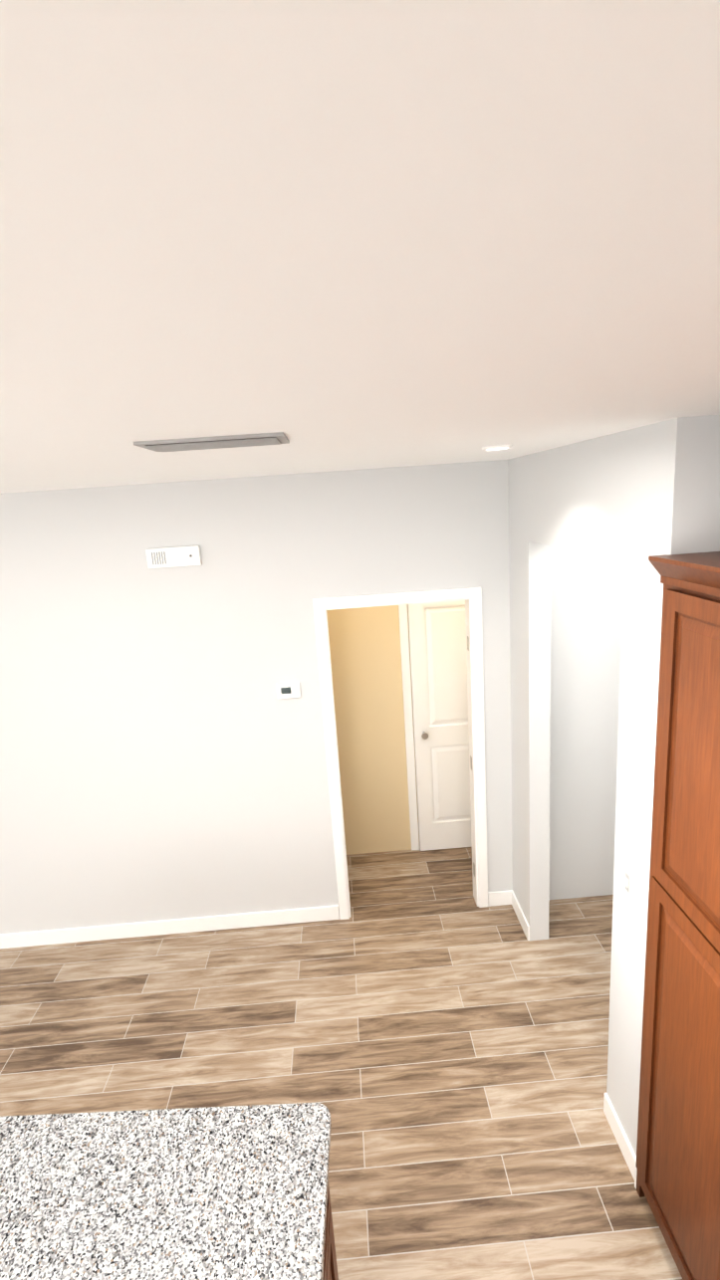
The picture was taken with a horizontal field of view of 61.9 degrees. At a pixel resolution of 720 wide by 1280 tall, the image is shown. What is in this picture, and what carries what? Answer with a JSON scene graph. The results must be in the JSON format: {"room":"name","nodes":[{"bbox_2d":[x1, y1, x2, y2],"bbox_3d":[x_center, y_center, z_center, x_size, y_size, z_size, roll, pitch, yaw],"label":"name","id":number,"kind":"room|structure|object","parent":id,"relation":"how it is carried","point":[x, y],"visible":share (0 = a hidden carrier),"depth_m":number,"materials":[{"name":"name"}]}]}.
{"room":"kitchen","nodes":[
{"label":"kitchen","id":0,"kind":"room"},
{"bbox_2d":[0,459,509,934],"bbox_3d":[-1.801,0.570,3.739,8.740,2.900,0.124,-4,13,-2],"label":"wall","id":1,"kind":"structure","parent":0,"point":[161,751],"depth_m":3.66,"materials":[{"name":"white paint"}]},
{"bbox_2d":[0,904,339,948],"bbox_3d":[-3.026,2.042,3.952,5.790,0.105,0.013,-4,13,-2],"label":"baseboard","id":2,"kind":"structure","parent":1,"relation":"attached to","point":[170,927],"depth_m":3.99,"materials":[{"name":"white wood"}]},
{"bbox_2d":[145,545,202,568],"bbox_3d":[-1.069,-0.477,3.449,0.300,0.110,0.036,-4,13,-2],"label":"door chime","id":3,"kind":"object","parent":1,"relation":"attached to","point":[173,556],"visible":1,"depth_m":3.43,"materials":[{"name":"white plastic"}]},
{"bbox_2d":[276,681,300,698],"bbox_3d":[-0.434,0.309,3.663,0.140,0.090,0.022,-4,13,-2],"label":"thermostat","id":4,"kind":"object","parent":1,"relation":"attached to","point":[288,690],"visible":1,"depth_m":3.65,"materials":[{"name":"white plastic"}]},
{"bbox_2d":[312,586,487,919],"bbox_3d":[0.495,0.682,4.173,1.439,2.182,0.756,-4,13,-2],"label":"door frame","id":5,"kind":"structure","parent":1,"relation":"attached to","point":[471,597],"depth_m":3.80,"materials":[{"name":"white wood"}]},
{"bbox_2d":[407,600,471,851],"bbox_3d":[0.773,0.635,4.499,0.736,2.073,0.105,-4,13,-2],"label":"hall door","id":6,"kind":"structure","parent":1,"relation":"in","point":[437,648],"depth_m":4.51,"materials":[{"name":"white wood"}]},
{"bbox_2d":[0,847,681,1279],"bbox_3d":[-1.602,2.534,1.771,8.740,0.060,7.600,-4,13,-2],"label":"floor","id":7,"kind":"structure","parent":0,"point":[426,1030],"depth_m":3.07,"materials":[{"name":"brown tile"}]},
{"bbox_2d":[322,1186,338,1279],"bbox_3d":[-0.611,2.176,0.926,1.164,0.884,2.032,-4,13,-2],"label":"kitchen island","id":8,"kind":"object","parent":7,"relation":"on","point":[329,1267],"visible":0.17,"depth_m":1.74,"materials":[{"name":"brown wood"}]},
{"bbox_2d":[0,1102,331,1279],"bbox_3d":[-0.734,1.727,0.837,1.276,0.042,2.138,-4,13,1],"label":"island countertop","id":9,"kind":"structure","parent":8,"relation":"on","point":[234,1192],"depth_m":1.63,"materials":[{"name":"stone"}]},
{"bbox_2d":[635,551,719,1279],"bbox_3d":[1.328,1.127,1.284,0.666,2.505,1.707,-4,13,-2],"label":"cabinet","id":10,"kind":"object","parent":7,"relation":"on","point":[677,1165],"visible":1,"depth_m":1.83,"materials":[{"name":"brown wood"}]},
{"bbox_2d":[0,0,719,493],"bbox_3d":[-1.799,-0.343,1.106,8.740,0.060,7.600,-4,13,-2],"label":"ceiling","id":11,"kind":"structure","parent":0,"point":[334,235],"depth_m":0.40,"materials":[{"name":"white paint"}]},
{"bbox_2d":[133,431,289,451],"bbox_3d":[-0.368,-0.505,1.542,0.360,0.012,0.200,-4,13,-2],"label":"ceiling vent","id":12,"kind":"object","parent":11,"relation":"in","point":[220,442],"visible":1,"depth_m":1.48,"materials":[{"name":"grey metal"}]},
{"bbox_2d":[481,444,512,450],"bbox_3d":[0.544,-0.760,2.376,0.120,0.011,0.120,-4,13,-2],"label":"recessed light","id":13,"kind":"object","parent":11,"relation":"in","point":[497,447],"visible":1,"depth_m":2.34,"materials":[{"name":"white plastic"}]},
{"bbox_2d":[505,415,719,1155],"bbox_3d":[1.040,0.568,2.906,0.120,2.900,1.720,-4,13,-2],"label":"wall","id":14,"kind":"structure","parent":0,"point":[584,520],"depth_m":2.95,"materials":[{"name":"white paint"}]},
{"bbox_2d":[501,889,529,940],"bbox_3d":[1.023,1.780,3.890,0.040,0.105,0.360,-4,13,-2],"label":"baseboard","id":15,"kind":"structure","parent":14,"relation":"attached to","point":[508,897],"depth_m":3.94,"materials":[{"name":"white wood"}]},
{"bbox_2d":[603,1092,637,1188],"bbox_3d":[1.092,2.092,2.521,0.022,0.105,0.313,-4,13,-2],"label":"baseboard","id":16,"kind":"structure","parent":14,"relation":"attached to","point":[617,1130],"depth_m":2.51,"materials":[{"name":"white wood"}]},
{"bbox_2d":[622,860,635,903],"bbox_3d":[1.015,0.921,2.280,0.014,0.130,0.079,-4,13,-2],"label":"switch plate","id":17,"kind":"object","parent":14,"relation":"attached to","point":[628,873],"visible":1,"depth_m":2.27,"materials":[{"name":"white plastic"}]}
]}

